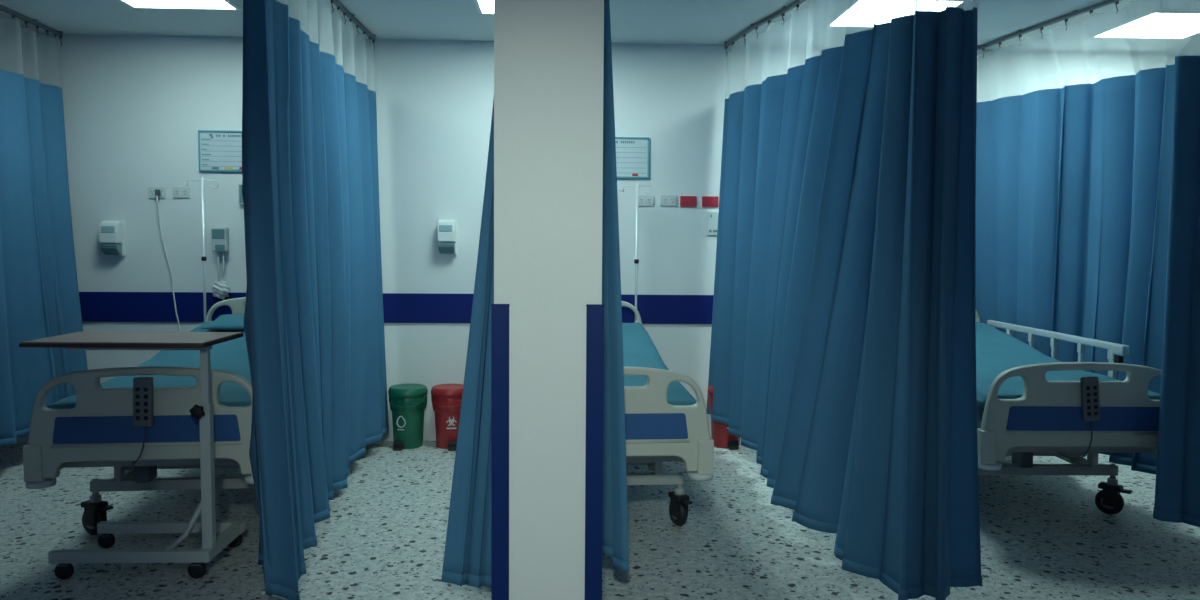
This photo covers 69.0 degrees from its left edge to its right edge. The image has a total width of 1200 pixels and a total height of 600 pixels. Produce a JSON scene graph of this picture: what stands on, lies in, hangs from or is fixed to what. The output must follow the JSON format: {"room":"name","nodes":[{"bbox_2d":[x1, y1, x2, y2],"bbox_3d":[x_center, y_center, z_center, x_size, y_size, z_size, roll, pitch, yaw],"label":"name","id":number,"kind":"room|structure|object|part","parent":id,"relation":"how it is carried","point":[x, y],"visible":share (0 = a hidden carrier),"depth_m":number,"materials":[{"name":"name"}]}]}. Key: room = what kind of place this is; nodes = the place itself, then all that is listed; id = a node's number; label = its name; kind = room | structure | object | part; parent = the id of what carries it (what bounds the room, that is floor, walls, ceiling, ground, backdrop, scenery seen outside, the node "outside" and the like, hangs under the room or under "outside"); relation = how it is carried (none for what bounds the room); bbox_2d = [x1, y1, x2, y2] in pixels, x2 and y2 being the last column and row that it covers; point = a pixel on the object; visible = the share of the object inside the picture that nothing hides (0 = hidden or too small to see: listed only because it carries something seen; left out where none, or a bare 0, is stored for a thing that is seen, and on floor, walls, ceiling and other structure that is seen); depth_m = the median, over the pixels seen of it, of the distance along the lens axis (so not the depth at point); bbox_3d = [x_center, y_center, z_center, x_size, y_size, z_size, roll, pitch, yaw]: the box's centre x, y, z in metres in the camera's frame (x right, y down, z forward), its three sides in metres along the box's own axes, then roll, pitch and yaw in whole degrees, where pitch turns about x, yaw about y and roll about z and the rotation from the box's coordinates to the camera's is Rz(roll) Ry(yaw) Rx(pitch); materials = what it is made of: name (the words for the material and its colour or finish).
{"room":"hospital room","nodes":[
{"label":"hospital room","id":0,"kind":"room"},
{"bbox_2d":[494,0,603,599],"bbox_3d":[-0.173,-0.195,2.967,0.352,2.700,0.245,0,4,-2],"label":"pillar","id":1,"kind":"structure","parent":0,"point":[549,54],"depth_m":2.85,"materials":[{"name":"paint"}]},
{"bbox_2d":[491,304,509,599],"bbox_3d":[-0.330,0.585,2.904,0.060,1.149,0.054,0,4,-2],"label":"guard","id":2,"kind":"object","parent":1,"relation":"attached to","point":[499,312],"visible":0.96,"depth_m":2.87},
{"bbox_2d":[585,304,604,599],"bbox_3d":[-0.020,0.587,2.916,0.060,1.149,0.054,0,4,-2],"label":"guard","id":3,"kind":"object","parent":1,"relation":"attached to","point":[594,313],"visible":1,"depth_m":2.89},
{"bbox_2d":[0,33,1199,440],"bbox_3d":[0.019,-0.381,5.993,11.300,2.700,0.100,0,4,-2],"label":"wall","id":4,"kind":"structure","parent":0,"point":[135,106],"depth_m":5.86,"materials":[{"name":"paint"}]},
{"bbox_2d":[99,220,124,255],"bbox_3d":[-3.224,-0.408,5.765,0.125,0.235,0.103,0,4,-2],"label":"soap dispenser","id":5,"kind":"object","parent":4,"relation":"attached to","point":[111,232],"visible":1,"depth_m":5.73,"materials":[{"name":"white plastic"}]},
{"bbox_3d":[-3.224,-0.335,5.761,0.105,0.076,0.079,0,4,-2],"label":"push lever","id":6,"kind":"part","parent":5,"relation":"part of","materials":[{"name":"plastic"}]},
{"bbox_2d":[148,187,165,197],"bbox_3d":[-2.944,-0.714,5.801,0.112,0.072,0.014,0,4,-2],"label":"wall socket","id":7,"kind":"object","parent":4,"relation":"attached to","point":[151,190],"visible":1,"depth_m":5.80,"materials":[{"name":"white plastic"}]},
{"bbox_2d":[150,189,155,195],"bbox_3d":[-2.970,-0.714,5.796,0.038,0.044,0.005,0,4,-2],"label":"outlet","id":8,"kind":"object","parent":7,"relation":"attached to","point":[152,191],"depth_m":5.79,"materials":[{"name":"grey plastic"}]},
{"bbox_2d":[155,189,180,331],"bbox_3d":[-2.818,-0.032,5.826,0.256,1.401,0.032,0,4,-2],"label":"power cord","id":9,"kind":"object","parent":4,"relation":"attached to","point":[157,191],"visible":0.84,"depth_m":5.81,"materials":[{"name":"grey plastic"}]},
{"bbox_2d":[173,187,189,197],"bbox_3d":[-2.784,-0.716,5.807,0.112,0.072,0.014,0,4,-2],"label":"wall socket","id":10,"kind":"object","parent":4,"relation":"attached to","point":[178,192],"visible":1,"depth_m":5.80,"materials":[{"name":"white plastic"}]},
{"bbox_2d":[174,189,179,195],"bbox_3d":[-2.810,-0.716,5.803,0.038,0.044,0.005,0,4,-2],"label":"outlet","id":11,"kind":"object","parent":10,"relation":"attached to","point":[176,191],"depth_m":5.80,"materials":[{"name":"grey plastic"}]},
{"bbox_2d":[182,189,187,195],"bbox_3d":[-2.758,-0.715,5.805,0.038,0.044,0.005,0,4,-2],"label":"outlet","id":12,"kind":"object","parent":10,"relation":"attached to","point":[184,191],"depth_m":5.80,"materials":[{"name":"grey plastic"}]},
{"bbox_2d":[198,130,241,171],"bbox_3d":[-2.472,-0.989,5.800,0.380,0.270,0.018,0,4,-2],"label":"board","id":13,"kind":"object","parent":4,"relation":"attached to","point":[218,150],"visible":0.8,"depth_m":5.80,"materials":[{"name":"plastic"}]},
{"bbox_2d":[209,134,241,138],"bbox_3d":[-2.483,-1.085,5.792,0.217,0.032,0.002,0,4,-2],"label":"print","id":14,"kind":"object","parent":13,"relation":"on","point":[211,136],"depth_m":5.79,"materials":[{"name":"plastic"}]},
{"bbox_2d":[211,227,228,281],"bbox_3d":[-2.530,-0.295,5.818,0.097,0.376,0.064,0,4,-2],"label":"suction regulator","id":15,"kind":"object","parent":4,"relation":"attached to","point":[219,235],"visible":1,"depth_m":5.78,"materials":[{"name":"white plastic"}]},
{"bbox_2d":[212,281,229,299],"bbox_3d":[-2.530,-0.065,5.822,0.124,0.133,0.081,0,4,-2],"label":"plastic bag","id":16,"kind":"object","parent":4,"relation":"attached to","point":[220,289],"visible":1,"depth_m":5.80,"materials":[{"name":"white plastic"}]},
{"bbox_2d":[238,183,242,203],"bbox_3d":[-2.344,-0.708,5.814,0.124,0.140,0.034,0,4,-2],"label":"panel","id":17,"kind":"object","parent":4,"relation":"attached to","point":[240,197],"visible":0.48,"depth_m":5.80,"materials":[{"name":"white plastic"}]},
{"bbox_2d":[79,292,713,323],"bbox_3d":[0.018,0.062,5.964,11.300,0.200,0.012,0,4,-2],"label":"trim","id":18,"kind":"structure","parent":4,"relation":"attached to","point":[95,306],"depth_m":5.90,"materials":[{"name":"blue paint"}]},
{"bbox_2d":[437,219,456,254],"bbox_3d":[-1.026,-0.422,5.848,0.125,0.235,0.103,0,4,-2],"label":"soap dispenser","id":19,"kind":"object","parent":4,"relation":"attached to","point":[446,229],"visible":1,"depth_m":5.81,"materials":[{"name":"white plastic"}]},
{"bbox_3d":[-1.026,-0.348,5.845,0.105,0.077,0.079,0,4,-2],"label":"push lever","id":20,"kind":"part","parent":19,"relation":"part of","materials":[{"name":"plastic"}]},
{"bbox_2d":[615,137,648,177],"bbox_3d":[0.139,-0.963,5.902,0.387,0.275,0.018,0,4,-2],"label":"board","id":21,"kind":"object","parent":4,"relation":"attached to","point":[632,153],"visible":0.44,"depth_m":5.90,"materials":[{"name":"plastic"}]},
{"bbox_2d":[638,195,653,205],"bbox_3d":[0.308,-0.675,5.929,0.112,0.072,0.014,0,4,-2],"label":"wall socket","id":22,"kind":"object","parent":4,"relation":"attached to","point":[643,200],"visible":0.88,"depth_m":5.92,"materials":[{"name":"white plastic"}]},
{"bbox_2d":[639,197,643,203],"bbox_3d":[0.282,-0.675,5.924,0.038,0.044,0.005,0,4,-2],"label":"outlet","id":23,"kind":"object","parent":22,"relation":"attached to","point":[641,199],"depth_m":5.92,"materials":[{"name":"grey plastic"}]},
{"bbox_2d":[646,197,651,203],"bbox_3d":[0.335,-0.675,5.926,0.038,0.044,0.005,0,4,-2],"label":"outlet","id":24,"kind":"object","parent":22,"relation":"attached to","point":[648,199],"depth_m":5.92,"materials":[{"name":"grey plastic"}]},
{"bbox_2d":[661,195,676,205],"bbox_3d":[0.468,-0.676,5.935,0.112,0.072,0.014,0,4,-2],"label":"wall socket","id":25,"kind":"object","parent":4,"relation":"attached to","point":[666,200],"visible":1,"depth_m":5.93,"materials":[{"name":"white plastic"}]},
{"bbox_2d":[662,197,667,203],"bbox_3d":[0.442,-0.676,5.930,0.038,0.044,0.005,0,4,-2],"label":"outlet","id":26,"kind":"object","parent":25,"relation":"attached to","point":[664,199],"depth_m":5.93,"materials":[{"name":"grey plastic"}]},
{"bbox_2d":[670,197,675,203],"bbox_3d":[0.494,-0.676,5.932,0.038,0.044,0.005,0,4,-2],"label":"outlet","id":27,"kind":"object","parent":25,"relation":"attached to","point":[672,199],"depth_m":5.93,"materials":[{"name":"grey plastic"}]},
{"bbox_2d":[680,196,696,206],"bbox_3d":[0.601,-0.670,5.941,0.112,0.072,0.014,0,4,-2],"label":"wall socket","id":28,"kind":"object","parent":4,"relation":"attached to","point":[685,201],"visible":1,"depth_m":5.94,"materials":[{"name":"red plastic"}]},
{"bbox_2d":[682,198,686,204],"bbox_3d":[0.575,-0.670,5.936,0.038,0.044,0.005,0,4,-2],"label":"outlet","id":29,"kind":"object","parent":28,"relation":"attached to","point":[684,200],"depth_m":5.93,"materials":[{"name":"red plastic"}]},
{"bbox_2d":[689,198,694,204],"bbox_3d":[0.627,-0.670,5.938,0.038,0.044,0.005,0,4,-2],"label":"outlet","id":30,"kind":"object","parent":28,"relation":"attached to","point":[691,200],"depth_m":5.94,"materials":[{"name":"plastic"}]},
{"bbox_2d":[702,196,718,206],"bbox_3d":[0.751,-0.670,5.946,0.112,0.072,0.014,0,4,-2],"label":"wall socket","id":31,"kind":"object","parent":4,"relation":"attached to","point":[707,201],"visible":1,"depth_m":5.94,"materials":[{"name":"red plastic"}]},
{"bbox_2d":[704,198,708,204],"bbox_3d":[0.725,-0.670,5.942,0.038,0.044,0.005,0,4,-2],"label":"outlet","id":32,"kind":"object","parent":31,"relation":"attached to","point":[706,200],"depth_m":5.94,"materials":[{"name":"red plastic"}]},
{"bbox_2d":[711,198,716,204],"bbox_3d":[0.777,-0.669,5.944,0.038,0.044,0.005,0,4,-2],"label":"outlet","id":33,"kind":"object","parent":31,"relation":"attached to","point":[713,200],"depth_m":5.94,"materials":[{"name":"plastic"}]},
{"bbox_2d":[707,212,717,234],"bbox_3d":[0.772,-0.523,5.956,0.080,0.160,0.014,0,4,-2],"label":"panel","id":34,"kind":"object","parent":4,"relation":"attached to","point":[712,217],"visible":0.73,"depth_m":5.95,"materials":[{"name":"white plastic"}]},
{"bbox_2d":[0,440,1199,599],"bbox_3d":[0.173,1.282,1.816,11.300,0.100,8.650,0,4,-2],"label":"floor","id":35,"kind":"structure","parent":0,"point":[1043,537],"depth_m":3.98,"materials":[{"name":"stone"}]},
{"bbox_2d":[19,332,244,579],"bbox_3d":[-1.895,0.626,3.614,0.696,0.955,0.443,0,4,-2],"label":"table","id":36,"kind":"object","parent":35,"relation":"on","point":[230,532],"visible":1,"depth_m":3.48,"materials":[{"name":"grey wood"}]},
{"bbox_3d":[-1.589,0.441,3.451,0.057,0.059,0.037,0,4,-2],"label":"height knob","id":37,"kind":"part","parent":36,"relation":"part of","materials":[{"name":"black plastic"}]},
{"bbox_2d":[23,177,254,534],"bbox_3d":[-2.005,0.165,4.579,1.054,1.755,2.192,0,4,-7],"label":"hospital bed","id":38,"kind":"object","parent":35,"relation":"on","point":[92,427],"visible":0.5,"depth_m":3.57,"materials":[{"name":"beige plastic"}]},
{"bbox_3d":[-1.843,0.497,3.572,0.935,0.450,0.045,0,4,-7],"label":"footboard","id":39,"kind":"part","parent":38,"relation":"part of","materials":[{"name":"beige plastic"}]},
{"bbox_2d":[131,377,152,465],"bbox_3d":[-1.891,0.496,3.571,0.186,0.377,0.067,3,5,39],"label":"remote","id":40,"kind":"object","parent":38,"relation":"hanging from","point":[142,386],"visible":0.99,"depth_m":3.52,"materials":[{"name":"grey plastic"}]},
{"bbox_3d":[-1.841,0.525,3.550,0.727,0.110,0.005,0,4,-7],"label":"blue panel","id":41,"kind":"part","parent":38,"relation":"part of","materials":[{"name":"blue plastic"}]},
{"bbox_3d":[-1.961,0.506,4.603,0.840,0.273,2.035,0,4,-7],"label":"deck frame","id":42,"kind":"part","parent":38,"relation":"part of","materials":[{"name":"paint"}]},
{"bbox_3d":[-1.979,0.713,4.763,0.860,0.228,1.530,0,4,-7],"label":"frame","id":43,"kind":"part","parent":38,"relation":"part of","materials":[{"name":"paint"}]},
{"bbox_2d":[201,314,243,329],"bbox_3d":[-2.075,0.133,5.343,0.600,0.083,0.376,0,4,-7],"label":"pillow","id":44,"kind":"object","parent":38,"relation":"on","point":[229,321],"visible":0.35,"depth_m":5.20,"materials":[{"name":"teal fabric"}]},
{"bbox_3d":[-2.076,0.198,5.612,0.935,0.450,0.040,0,4,-7],"label":"headboard","id":45,"kind":"part","parent":38,"relation":"part of","materials":[{"name":"beige plastic"}]},
{"bbox_2d":[388,384,427,450],"bbox_3d":[-1.275,0.773,5.794,0.258,0.402,0.279,0,4,-2],"label":"waste bin","id":46,"kind":"object","parent":35,"relation":"on","point":[408,402],"visible":1,"depth_m":5.72,"materials":[{"name":"green plastic"}]},
{"bbox_3d":[-1.274,0.600,5.794,0.258,0.056,0.258,0,4,-2],"label":"lid","id":47,"kind":"part","parent":46,"relation":"part of","materials":[{"name":"green plastic"}]},
{"bbox_3d":[-1.272,0.666,5.724,0.253,0.062,0.130,0,4,-2],"label":"handle","id":48,"kind":"part","parent":46,"relation":"part of","materials":[{"name":"green plastic"}]},
{"bbox_2d":[431,384,462,449],"bbox_3d":[-0.995,0.775,5.805,0.258,0.402,0.279,0,4,-2],"label":"waste bin","id":49,"kind":"object","parent":35,"relation":"on","point":[446,399],"visible":0.84,"depth_m":5.72,"materials":[{"name":"red plastic"}]},
{"bbox_3d":[-0.992,0.667,5.735,0.253,0.062,0.130,0,4,-2],"label":"handle","id":50,"kind":"part","parent":49,"relation":"part of","materials":[{"name":"red plastic"}]},
{"bbox_3d":[-0.994,0.601,5.804,0.258,0.056,0.258,0,4,-2],"label":"lid","id":51,"kind":"part","parent":49,"relation":"part of","materials":[{"name":"red plastic"}]},
{"bbox_2d":[619,183,713,524],"bbox_3d":[-0.064,0.172,4.701,0.984,1.755,2.192,0,4,-5],"label":"hospital bed","id":52,"kind":"object","parent":35,"relation":"on","point":[664,422],"visible":0.41,"depth_m":3.70,"materials":[{"name":"beige plastic"}]},
{"bbox_3d":[-0.162,0.205,5.730,0.935,0.450,0.040,0,4,-5],"label":"headboard","id":53,"kind":"part","parent":52,"relation":"part of","materials":[{"name":"beige plastic"}]},
{"bbox_3d":[-0.078,0.513,4.718,0.840,0.273,2.035,0,4,-5],"label":"deck frame","id":54,"kind":"part","parent":52,"relation":"part of","materials":[{"name":"paint"}]},
{"bbox_3d":[-0.091,0.720,4.878,0.860,0.228,1.530,0,4,-5],"label":"frame","id":55,"kind":"part","parent":52,"relation":"part of","materials":[{"name":"paint"}]},
{"bbox_3d":[0.011,0.532,3.662,0.727,0.110,0.006,0,4,-5],"label":"blue panel","id":56,"kind":"part","parent":52,"relation":"part of","materials":[{"name":"blue plastic"}]},
{"bbox_3d":[0.009,0.504,3.684,0.935,0.450,0.045,0,4,-5],"label":"footboard","id":57,"kind":"part","parent":52,"relation":"part of","materials":[{"name":"beige plastic"}]},
{"bbox_2d":[707,385,739,449],"bbox_3d":[0.853,0.783,5.886,0.258,0.402,0.279,0,4,-2],"label":"waste bin","id":58,"kind":"object","parent":35,"relation":"on","point":[720,435],"visible":0.34,"depth_m":5.82,"materials":[{"name":"red plastic"}]},
{"bbox_3d":[0.854,0.610,5.886,0.258,0.056,0.258,0,4,-2],"label":"lid","id":59,"kind":"part","parent":58,"relation":"part of","materials":[{"name":"red plastic"}]},
{"bbox_2d":[976,311,1161,514],"bbox_3d":[2.185,0.549,4.961,0.980,1.005,2.151,0,4,-1],"label":"hospital bed","id":60,"kind":"object","parent":35,"relation":"on","point":[1029,405],"visible":0.54,"depth_m":3.92,"materials":[{"name":"beige plastic"}]},
{"bbox_3d":[2.166,0.207,5.991,0.935,0.450,0.040,0,4,-1],"label":"headboard","id":61,"kind":"part","parent":60,"relation":"part of","materials":[{"name":"beige plastic"}]},
{"bbox_3d":[2.176,0.397,4.951,0.858,0.355,1.940,0,4,-1],"label":"mattress","id":62,"kind":"part","parent":60,"relation":"part of","materials":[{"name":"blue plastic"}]},
{"bbox_3d":[2.172,0.721,5.136,0.860,0.228,1.530,0,4,-1],"label":"frame","id":63,"kind":"part","parent":60,"relation":"part of","materials":[{"name":"paint"}]},
{"bbox_3d":[2.637,0.373,5.075,0.022,0.308,0.028,0,4,-1],"label":"rail post","id":64,"kind":"part","parent":60,"relation":"part of","materials":[{"name":"metal"}]},
{"bbox_3d":[2.637,0.209,5.145,0.038,0.057,1.520,0,4,-1],"label":"rail","id":65,"kind":"part","parent":60,"relation":"part of","materials":[{"name":"metal"}]},
{"bbox_3d":[2.186,0.504,3.938,0.935,0.450,0.045,0,4,-1],"label":"footboard","id":66,"kind":"part","parent":60,"relation":"part of","materials":[{"name":"beige plastic"}]},
{"bbox_2d":[1058,376,1099,458],"bbox_3d":[2.153,0.530,3.936,0.078,0.386,0.171,-3,5,-45],"label":"remote","id":67,"kind":"object","parent":60,"relation":"on","point":[1090,402],"visible":1,"depth_m":3.88,"materials":[{"name":"grey plastic"}]},
{"bbox_3d":[2.640,0.391,4.795,0.022,0.308,0.028,0,4,-1],"label":"rail post","id":68,"kind":"part","parent":60,"relation":"part of","materials":[{"name":"metal"}]},
{"bbox_3d":[2.175,0.514,4.976,0.840,0.273,2.035,0,4,-1],"label":"deck frame","id":69,"kind":"part","parent":60,"relation":"part of","materials":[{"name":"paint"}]},
{"bbox_3d":[2.186,0.533,3.917,0.727,0.110,0.006,0,4,-1],"label":"blue panel","id":70,"kind":"part","parent":60,"relation":"part of","materials":[{"name":"blue plastic"}]},
{"bbox_3d":[2.643,0.408,4.506,0.022,0.308,0.044,0,4,-1],"label":"rail post","id":71,"kind":"part","parent":60,"relation":"part of","materials":[{"name":"metal"}]},
{"bbox_2d":[0,0,1199,52],"bbox_3d":[0.194,-1.513,1.643,11.300,0.100,8.650,0,4,-2],"label":"ceiling","id":72,"kind":"structure","parent":0,"point":[696,22],"depth_m":5.30,"materials":[{"name":"paint"}]},
{"bbox_2d":[0,4,62,35],"bbox_3d":[-3.422,-1.666,4.678,0.051,0.024,2.002,0,4,-5],"label":"track","id":73,"kind":"object","parent":72,"relation":"attached to","point":[3,8],"visible":1,"depth_m":5.33,"materials":[{"name":"grey plastic"}]},
{"bbox_2d":[0,9,87,446],"bbox_3d":[-3.392,-0.407,4.750,0.269,2.496,2.029,0,4,-1],"label":"privacy curtain","id":74,"kind":"object","parent":73,"relation":"hanging from","point":[39,291],"visible":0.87,"depth_m":5.24,"materials":[{"name":"blue fabric"}]},
{"bbox_2d":[118,0,241,10],"bbox_3d":[-2.378,-1.668,4.748,0.620,0.012,0.620,0,4,-2],"label":"recessed light","id":75,"kind":"object","parent":72,"relation":"in","point":[135,4],"visible":1,"depth_m":4.96,"materials":[{"name":"white plastic"}]},
{"bbox_2d":[330,0,375,39],"bbox_3d":[-1.392,-1.630,4.342,0.147,0.024,2.790,0,4,-6],"label":"track","id":76,"kind":"object","parent":72,"relation":"attached to","point":[336,3],"visible":0.98,"depth_m":5.22,"materials":[{"name":"grey plastic"}]},
{"bbox_2d":[242,0,388,599],"bbox_3d":[-1.380,-0.307,4.401,0.300,2.623,2.838,0,4,-7],"label":"privacy curtain","id":77,"kind":"object","parent":76,"relation":"hanging from","point":[313,322],"visible":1,"depth_m":3.90,"materials":[{"name":"blue fabric"}]},
{"bbox_2d":[473,0,493,14],"bbox_3d":[-0.389,-1.657,4.815,0.620,0.012,0.620,0,4,-2],"label":"recessed light","id":78,"kind":"object","parent":72,"relation":"in","point":[486,7],"visible":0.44,"depth_m":4.96,"materials":[{"name":"white plastic"}]},
{"bbox_2d":[478,0,493,12],"bbox_3d":[-0.389,-1.659,4.815,0.570,0.008,0.570,0,4,-2],"label":"diffuser","id":79,"kind":"object","parent":78,"relation":"attached to","point":[484,6],"depth_m":4.96,"materials":[{"name":"white plastic"}]},
{"bbox_2d":[724,0,805,46],"bbox_3d":[1.085,-1.620,4.481,0.196,0.024,2.768,0,4,-7],"label":"track","id":80,"kind":"object","parent":72,"relation":"attached to","point":[792,5],"visible":1,"depth_m":5.19,"materials":[{"name":"grey plastic"}]},
{"bbox_2d":[706,0,982,599],"bbox_3d":[0.991,-0.313,4.448,0.453,2.580,2.972,0,4,-8],"label":"privacy curtain","id":81,"kind":"object","parent":80,"relation":"hanging from","point":[843,346],"visible":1,"depth_m":3.69,"materials":[{"name":"blue fabric"}]},
{"bbox_2d":[824,0,969,27],"bbox_3d":[1.694,-1.656,5.046,0.620,0.012,0.620,0,4,-2],"label":"recessed light","id":82,"kind":"object","parent":72,"relation":"in","point":[859,13],"visible":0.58,"depth_m":4.97,"materials":[{"name":"white plastic"}]},
{"bbox_2d":[977,0,1120,49],"bbox_3d":[2.830,-1.616,4.636,0.383,0.024,2.706,-1,4,-21],"label":"track","id":83,"kind":"object","parent":72,"relation":"attached to","point":[1074,13],"visible":0.76,"depth_m":5.18,"materials":[{"name":"grey plastic"}]},
{"bbox_2d":[976,0,1199,526],"bbox_3d":[2.899,-0.342,4.737,1.041,2.530,2.625,0,4,-2],"label":"privacy curtain","id":84,"kind":"object","parent":83,"relation":"hanging from","point":[1088,195],"visible":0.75,"depth_m":4.86,"materials":[{"name":"blue fabric"}]},
{"bbox_2d":[1088,10,1199,39],"bbox_3d":[3.436,-1.657,5.274,0.620,0.012,0.620,0,4,-2],"label":"recessed light","id":85,"kind":"object","parent":72,"relation":"in","point":[1154,24],"visible":1,"depth_m":5.31,"materials":[{"name":"white plastic"}]},
{"bbox_3d":[-0.229,-1.549,3.174,0.256,0.024,0.161,0,4,-2],"label":"track","id":86,"kind":"object","parent":72,"relation":"attached to","visible":0},
{"bbox_2d":[441,99,493,587],"bbox_3d":[-0.338,-0.216,3.221,0.490,2.642,0.110,-2,4,-29],"label":"privacy curtain","id":87,"kind":"object","parent":86,"relation":"hanging from","point":[467,554],"visible":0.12,"depth_m":3.20,"materials":[{"name":"blue fabric"}]},
{"bbox_3d":[-0.031,-1.558,3.343,0.121,0.024,0.387,0,4,-2],"label":"track","id":88,"kind":"object","parent":72,"relation":"attached to","visible":0},
{"bbox_2d":[602,0,628,571],"bbox_3d":[-0.001,-0.271,3.390,0.088,2.549,0.486,-1,4,-19],"label":"privacy curtain","id":89,"kind":"object","parent":88,"relation":"hanging from","point":[615,516],"visible":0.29,"depth_m":3.25,"materials":[{"name":"blue fabric"}]}
]}

